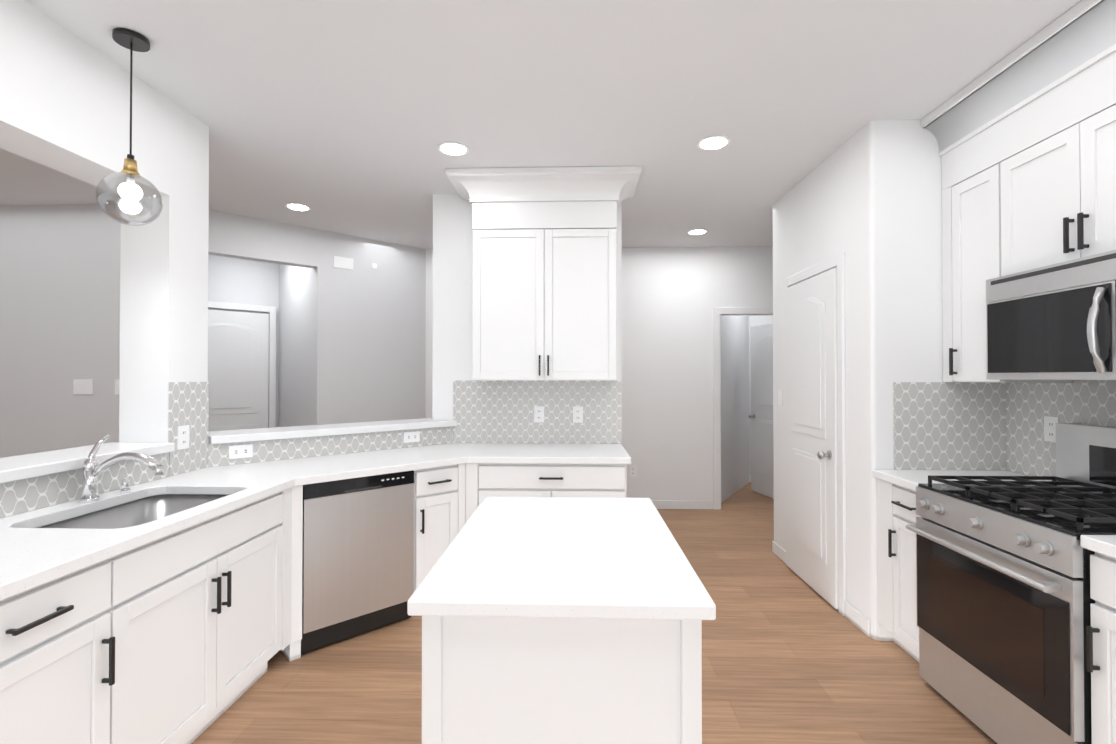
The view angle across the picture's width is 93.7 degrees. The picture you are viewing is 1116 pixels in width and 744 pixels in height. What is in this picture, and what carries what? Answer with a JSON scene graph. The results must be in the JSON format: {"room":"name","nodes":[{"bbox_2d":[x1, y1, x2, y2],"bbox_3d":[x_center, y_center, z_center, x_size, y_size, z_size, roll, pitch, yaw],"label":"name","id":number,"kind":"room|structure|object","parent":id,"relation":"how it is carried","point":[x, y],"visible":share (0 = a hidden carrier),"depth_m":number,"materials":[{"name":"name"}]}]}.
{"room":"kitchen","nodes":[
{"label":"kitchen","id":0,"kind":"room"},
{"bbox_2d":[0,204,120,457],"bbox_3d":[-5.435,0.051,4.319,5.050,2.800,0.120,0,-1,2],"label":"wall","id":1,"kind":"structure","parent":0,"point":[59,299],"depth_m":4.21,"materials":[{"name":"grey paint"}]},
{"bbox_2d":[73,380,92,393],"bbox_3d":[-3.813,0.120,4.199,0.160,0.120,0.009,0,-1,2],"label":"light switch","id":2,"kind":"object","parent":1,"relation":"attached to","point":[82,386],"visible":1,"depth_m":4.20,"materials":[{"name":"white plastic"}]},
{"bbox_2d":[115,380,119,394],"bbox_3d":[-3.514,0.120,4.189,0.075,0.120,0.009,0,-1,2],"label":"light switch","id":3,"kind":"object","parent":1,"relation":"attached to","point":[117,384],"visible":0.6,"depth_m":4.19,"materials":[{"name":"white plastic"}]},
{"bbox_2d":[0,0,169,195],"bbox_3d":[-2.163,-1.148,-0.158,0.250,0.480,5.570,0,-1,2],"label":"wall","id":4,"kind":"structure","parent":0,"point":[64,101],"depth_m":2.14,"materials":[{"name":"paint"}]},
{"bbox_2d":[119,100,208,470],"bbox_3d":[-2.066,0.037,2.755,0.250,2.800,0.280,0,-1,2],"label":"wall column","id":5,"kind":"structure","parent":0,"point":[163,299],"depth_m":2.62,"materials":[{"name":"paint"}]},
{"bbox_2d":[208,255,278,426],"bbox_3d":[-3.914,0.059,5.164,2.080,2.800,0.100,0,-1,-43],"label":"wall","id":6,"kind":"structure","parent":0,"point":[239,281],"depth_m":5.62,"materials":[{"name":"grey paint"}]},
{"bbox_2d":[208,301,275,430],"bbox_3d":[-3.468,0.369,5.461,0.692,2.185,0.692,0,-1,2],"label":"door","id":7,"kind":"structure","parent":6,"relation":"in","point":[242,367],"depth_m":5.54,"materials":[{"name":"paint"}]},
{"bbox_2d":[278,264,312,426],"bbox_3d":[-2.697,0.061,5.460,0.100,2.800,1.130,0,-1,-43],"label":"wall","id":8,"kind":"structure","parent":0,"point":[295,386],"depth_m":5.40,"materials":[{"name":"grey paint"}]},
{"bbox_2d":[208,210,425,424],"bbox_3d":[-2.113,0.059,5.151,2.692,2.800,0.120,0,-1,-43],"label":"wall","id":9,"kind":"structure","parent":0,"point":[369,343],"depth_m":5.18,"materials":[{"name":"grey paint"}]},
{"bbox_2d":[334,256,352,269],"bbox_3d":[-2.089,-1.062,5.097,0.190,0.110,0.006,0,-1,-43],"label":"door chime","id":10,"kind":"object","parent":9,"relation":"attached to","point":[343,262],"visible":1,"depth_m":5.09,"materials":[{"name":"white plastic"}]},
{"bbox_2d":[208,443,445,466],"bbox_3d":[-1.417,0.924,3.540,1.656,1.040,0.250,0,-1,-43],"label":"wall","id":11,"kind":"structure","parent":0,"point":[314,456],"depth_m":3.23,"materials":[{"name":"paint"}]},
{"bbox_2d":[432,194,621,443],"bbox_3d":[-0.232,0.049,4.074,1.427,2.800,0.280,0,-1,2],"label":"wall","id":12,"kind":"structure","parent":0,"point":[452,286],"depth_m":3.96,"materials":[{"name":"paint"}]},
{"bbox_2d":[445,166,641,380],"bbox_3d":[-0.092,-0.646,3.693,1.300,1.413,0.480,0,-1,2],"label":"upper cabinet","id":13,"kind":"object","parent":12,"relation":"attached to","point":[544,286],"visible":1,"depth_m":3.60,"materials":[{"name":"white wood"}]},
{"bbox_2d":[0,0,1081,249],"bbox_3d":[-1.501,-1.410,3.039,13.000,0.100,12.000,0,-1,2],"label":"ceiling","id":14,"kind":"structure","parent":0,"point":[344,116],"depth_m":2.53,"materials":[{"name":"paint"}]},
{"bbox_2d":[96,28,162,225],"bbox_3d":[-1.742,-0.983,2.133,0.212,0.767,0.212,0,-1,2],"label":"pendant light","id":15,"kind":"object","parent":14,"relation":"hanging from","point":[129,191],"visible":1,"depth_m":2.12,"materials":[{"name":"clear glass"}]},
{"bbox_2d":[285,203,310,210],"bbox_3d":[-2.120,-1.345,4.270,0.190,0.007,0.190,0,-1,2],"label":"recessed light","id":16,"kind":"object","parent":14,"relation":"in","point":[297,206],"visible":0.98,"depth_m":4.26,"materials":[{"name":"white plastic"}]},
{"bbox_2d":[437,142,468,155],"bbox_3d":[-0.636,-1.354,3.180,0.190,0.007,0.190,0,-1,2],"label":"recessed light","id":17,"kind":"object","parent":14,"relation":"in","point":[453,148],"visible":1,"depth_m":3.17,"materials":[{"name":"white plastic"}]},
{"bbox_2d":[687,229,706,234],"bbox_3d":[1.331,-1.338,5.005,0.190,0.007,0.190,0,-1,2],"label":"recessed light","id":18,"kind":"object","parent":14,"relation":"in","point":[697,231],"visible":0.94,"depth_m":5.00,"materials":[{"name":"white plastic"}]},
{"bbox_2d":[697,135,730,149],"bbox_3d":[0.922,-1.355,3.098,0.190,0.007,0.190,0,-1,2],"label":"recessed light","id":19,"kind":"object","parent":14,"relation":"in","point":[715,142],"visible":1,"depth_m":3.08,"materials":[{"name":"white plastic"}]},
{"bbox_2d":[192,482,996,743],"bbox_3d":[-1.501,1.490,3.014,13.000,0.100,12.000,0,-1,2],"label":"floor","id":20,"kind":"structure","parent":0,"point":[789,656],"depth_m":2.45,"materials":[{"name":"brown wood"}]},
{"bbox_2d":[0,547,139,743],"bbox_3d":[-1.670,0.990,1.358,0.628,0.872,0.589,0,-1,2],"label":"base cabinet","id":21,"kind":"object","parent":20,"relation":"on","point":[68,642],"depth_m":1.47,"materials":[{"name":"white wood"}]},
{"bbox_2d":[0,443,630,600],"bbox_3d":[-0.826,0.524,0.522,2.373,0.040,6.848,0,-1,2],"label":"countertop","id":22,"kind":"structure","parent":21,"relation":"on","point":[32,555],"depth_m":2.38,"materials":[{"name":"white stone"}]},
{"bbox_2d":[80,435,163,501],"bbox_3d":[-1.757,0.390,2.176,0.306,0.256,0.210,0,-1,2],"label":"faucet","id":23,"kind":"object","parent":22,"relation":"on","point":[92,468],"visible":1,"depth_m":2.10,"materials":[{"name":"silver metal"}]},
{"bbox_2d":[38,494,227,528],"bbox_3d":[-1.621,0.658,2.054,0.511,0.197,0.716,0,-1,2],"label":"sink","id":24,"kind":"object","parent":22,"relation":"in","point":[141,511],"depth_m":2.29,"materials":[{"name":"silver metal"}]},
{"bbox_2d":[136,489,287,743],"bbox_3d":[-1.648,0.995,2.027,0.628,0.872,0.989,0,-1,2],"label":"base cabinet","id":25,"kind":"object","parent":20,"relation":"on","point":[184,636],"depth_m":2.00,"materials":[{"name":"white wood"}]},
{"bbox_2d":[288,485,302,660],"bbox_3d":[-1.501,1.003,2.818,0.458,0.872,0.458,0,-1,2],"label":"filler panel","id":26,"kind":"object","parent":20,"relation":"on","point":[295,494],"depth_m":2.60,"materials":[{"name":"white wood"}]},
{"bbox_2d":[301,470,413,653],"bbox_3d":[-1.251,1.006,3.035,0.605,0.868,0.586,0,-1,-43],"label":"dishwasher","id":27,"kind":"object","parent":20,"relation":"on","point":[358,560],"visible":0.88,"depth_m":2.80,"materials":[{"name":"silver metal"}]},
{"bbox_2d":[413,463,467,591],"bbox_3d":[-0.909,1.007,3.376,0.667,0.872,0.659,0,-1,2],"label":"base cabinet","id":28,"kind":"object","parent":20,"relation":"on","point":[440,493],"depth_m":3.14,"materials":[{"name":"white wood"}]},
{"bbox_2d":[468,463,626,519],"bbox_3d":[-0.089,1.009,3.569,1.055,0.872,0.697,0,-1,2],"label":"base cabinet","id":29,"kind":"object","parent":20,"relation":"on","point":[484,479],"depth_m":3.26,"materials":[{"name":"white wood"}]},
{"bbox_2d":[422,616,701,743],"bbox_3d":[0.022,0.990,1.659,0.635,0.876,0.955,0,-1,2],"label":"kitchen island","id":30,"kind":"object","parent":20,"relation":"on","point":[509,680],"visible":0.5,"depth_m":1.20,"materials":[{"name":"white wood"}]},
{"bbox_2d":[407,497,715,619],"bbox_3d":[0.022,0.532,1.663,0.685,0.036,1.015,0,-1,2],"label":"island countertop","id":31,"kind":"structure","parent":30,"relation":"on","point":[580,557],"depth_m":1.37,"materials":[{"name":"white stone"}]},
{"bbox_2d":[772,541,785,562],"bbox_3d":[1.729,1.404,4.077,0.012,0.090,0.280,0,-1,2],"label":"baseboard","id":32,"kind":"structure","parent":20,"relation":"on","point":[777,550],"depth_m":4.07,"materials":[{"name":"paint"}]},
{"bbox_2d":[773,120,942,639],"bbox_3d":[3.366,0.044,3.479,3.300,2.920,1.430,0,-1,2],"label":"wall block","id":33,"kind":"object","parent":20,"relation":"on","point":[867,198],"visible":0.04,"depth_m":2.84,"materials":[{"name":"paint"}]},
{"bbox_2d":[778,390,781,404],"bbox_3d":[1.731,0.199,4.077,0.009,0.120,0.075,0,-1,2],"label":"light switch","id":34,"kind":"object","parent":33,"relation":"attached to","point":[779,397],"visible":1,"depth_m":4.07,"materials":[{"name":"white plastic"}]},
{"bbox_2d":[785,252,846,615],"bbox_3d":[1.706,0.369,3.517,0.020,2.150,0.850,0,-1,2],"label":"door frame","id":35,"kind":"structure","parent":33,"relation":"attached to","point":[838,261],"depth_m":3.12,"materials":[{"name":"paint"}]},
{"bbox_2d":[786,268,837,608],"bbox_3d":[1.662,0.403,3.518,0.100,2.058,0.720,0,-1,2],"label":"pantry door","id":36,"kind":"structure","parent":35,"relation":"attached to","point":[812,474],"depth_m":3.42,"materials":[{"name":"paint"}]},
{"bbox_2d":[877,478,888,629],"bbox_3d":[2.048,1.001,2.703,0.677,0.872,0.185,0,-1,2],"label":"filler panel","id":37,"kind":"object","parent":20,"relation":"on","point":[882,486],"depth_m":2.75,"materials":[{"name":"white wood"}]},
{"bbox_2d":[889,483,920,661],"bbox_3d":[2.043,1.000,2.536,0.677,0.872,0.244,0,-1,2],"label":"base cabinet","id":38,"kind":"object","parent":20,"relation":"on","point":[896,538],"depth_m":2.60,"materials":[{"name":"white wood"}]},
{"bbox_2d":[906,423,1115,743],"bbox_3d":[1.969,0.824,2.030,0.777,1.185,0.766,0,-1,2],"label":"range","id":39,"kind":"object","parent":20,"relation":"on","point":[1004,600],"visible":1,"depth_m":1.97,"materials":[{"name":"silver metal"}]},
{"bbox_2d":[1086,552,1115,743],"bbox_3d":[2.004,0.990,1.384,0.677,0.872,0.510,0,-1,2],"label":"base cabinet","id":40,"kind":"object","parent":20,"relation":"on","point":[1101,635],"depth_m":1.61,"materials":[{"name":"white wood"}]},
{"bbox_2d":[872,470,1115,558],"bbox_3d":[1.942,0.518,-0.098,0.702,0.040,5.800,0,-1,2],"label":"countertop","id":41,"kind":"structure","parent":40,"relation":"on","point":[1100,544],"depth_m":2.59,"materials":[{"name":"white stone"}]},
{"bbox_2d":[425,247,772,500],"bbox_3d":[0.469,0.064,5.692,4.160,2.800,0.120,0,-1,2],"label":"wall","id":42,"kind":"structure","parent":0,"point":[670,299],"depth_m":5.61,"materials":[{"name":"paint"}]},
{"bbox_2d":[630,465,636,476],"bbox_3d":[0.807,1.063,5.608,0.075,0.120,0.006,0,-1,2],"label":"outlet","id":43,"kind":"object","parent":42,"relation":"attached to","point":[633,470],"visible":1,"depth_m":5.61,"materials":[{"name":"white plastic"}]},
{"bbox_2d":[651,500,712,508],"bbox_3d":[1.091,1.418,5.592,1.110,0.090,0.012,0,-1,2],"label":"baseboard","id":44,"kind":"structure","parent":42,"relation":"attached to","point":[659,504],"depth_m":5.58,"materials":[{"name":"paint"}]},
{"bbox_2d":[721,315,748,502],"bbox_3d":[2.115,0.070,6.413,0.100,2.800,1.600,0,-1,32],"label":"wall","id":45,"kind":"structure","parent":0,"point":[734,404],"depth_m":6.37,"materials":[{"name":"grey paint"}]},
{"bbox_2d":[749,315,772,474],"bbox_3d":[3.437,0.076,7.073,3.400,2.800,0.120,0,-1,2],"label":"wall","id":46,"kind":"structure","parent":0,"point":[756,320],"depth_m":7.04,"materials":[{"name":"grey paint"}]},
{"bbox_3d":[2.354,0.012,-0.154,0.120,2.800,5.900,0,-1,2],"label":"wall","id":47,"kind":"structure","parent":0,"visible":0},
{"bbox_2d":[0,380,1115,517],"bbox_3d":[0.150,0.261,0.492,4.329,0.483,6.850,0,-1,2],"label":"backsplash","id":48,"kind":"structure","parent":47,"relation":"attached to","point":[966,426],"depth_m":2.80,"materials":[{"name":"tile"}]},
{"bbox_2d":[177,425,188,449],"bbox_3d":[-1.931,0.337,2.698,0.006,0.120,0.075,0,-1,2],"label":"outlet","id":49,"kind":"object","parent":48,"relation":"attached to","point":[183,438],"visible":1,"depth_m":2.69,"materials":[{"name":"white plastic"}]},
{"bbox_2d":[229,444,252,458],"bbox_3d":[-1.811,0.454,2.988,0.120,0.075,0.006,0,-1,-43],"label":"electrical outlet","id":50,"kind":"object","parent":48,"relation":"attached to","point":[240,451],"visible":1,"depth_m":2.98,"materials":[{"name":"white plastic"}]},
{"bbox_2d":[404,431,419,442],"bbox_3d":[-1.037,0.461,3.712,0.120,0.075,0.006,0,-1,-43],"label":"electrical outlet","id":51,"kind":"object","parent":48,"relation":"attached to","point":[413,436],"visible":1,"depth_m":3.71,"materials":[{"name":"white plastic"}]},
{"bbox_2d":[534,406,543,421],"bbox_3d":[-0.141,0.318,3.917,0.075,0.120,0.006,0,-1,2],"label":"electrical outlet","id":52,"kind":"object","parent":48,"relation":"attached to","point":[538,413],"visible":1,"depth_m":3.92,"materials":[{"name":"white plastic"}]},
{"bbox_2d":[573,406,582,422],"bbox_3d":[0.149,0.318,3.908,0.075,0.120,0.006,0,-1,2],"label":"electrical outlet","id":53,"kind":"object","parent":48,"relation":"attached to","point":[577,414],"visible":1,"depth_m":3.90,"materials":[{"name":"white plastic"}]},
{"bbox_2d":[1044,416,1058,441],"bbox_3d":[2.372,0.275,2.514,0.006,0.120,0.075,0,-1,2],"label":"electrical outlet","id":54,"kind":"object","parent":48,"relation":"attached to","point":[1050,429],"visible":0.96,"depth_m":2.52,"materials":[{"name":"white plastic"}]},
{"bbox_2d":[921,0,1115,382],"bbox_3d":[2.077,-0.679,-0.092,0.432,1.413,5.800,0,-1,2],"label":"upper cabinet","id":55,"kind":"object","parent":47,"relation":"attached to","point":[1025,134],"visible":0.96,"depth_m":2.28,"materials":[{"name":"white wood"}]},
{"bbox_2d":[986,250,1115,379],"bbox_3d":[2.131,-0.199,2.034,0.448,0.460,0.762,0,-1,2],"label":"microwave","id":56,"kind":"object","parent":55,"relation":"attached to","point":[1056,321],"visible":1,"depth_m":2.07,"materials":[{"name":"silver metal"}]},
{"bbox_3d":[3.817,0.063,5.580,2.540,2.800,0.120,0,-1,2],"label":"wall","id":57,"kind":"structure","parent":0,"visible":0},
{"bbox_2d":[713,307,772,509],"bbox_3d":[2.173,0.388,5.622,1.030,2.150,0.140,0,-1,2],"label":"door frame","id":58,"kind":"structure","parent":57,"relation":"attached to","point":[717,312],"depth_m":5.57,"materials":[{"name":"paint"}]},
{"bbox_2d":[748,323,773,498],"bbox_3d":[2.447,0.446,6.096,0.260,2.018,0.747,0,-1,2],"label":"hall door","id":59,"kind":"structure","parent":57,"relation":"in","point":[762,457],"depth_m":6.21,"materials":[{"name":"paint"}]},
{"bbox_3d":[-2.164,0.891,-0.176,0.250,1.040,5.570,0,-1,2],"label":"wall","id":60,"kind":"structure","parent":0,"visible":0},
{"bbox_2d":[0,418,456,483],"bbox_3d":[-1.584,0.356,0.677,1.432,0.044,7.104,0,-1,2],"label":"bar ledge","id":61,"kind":"object","parent":60,"relation":"on","point":[20,467],"visible":0.83,"depth_m":2.57,"materials":[{"name":"white stone"}]}
]}

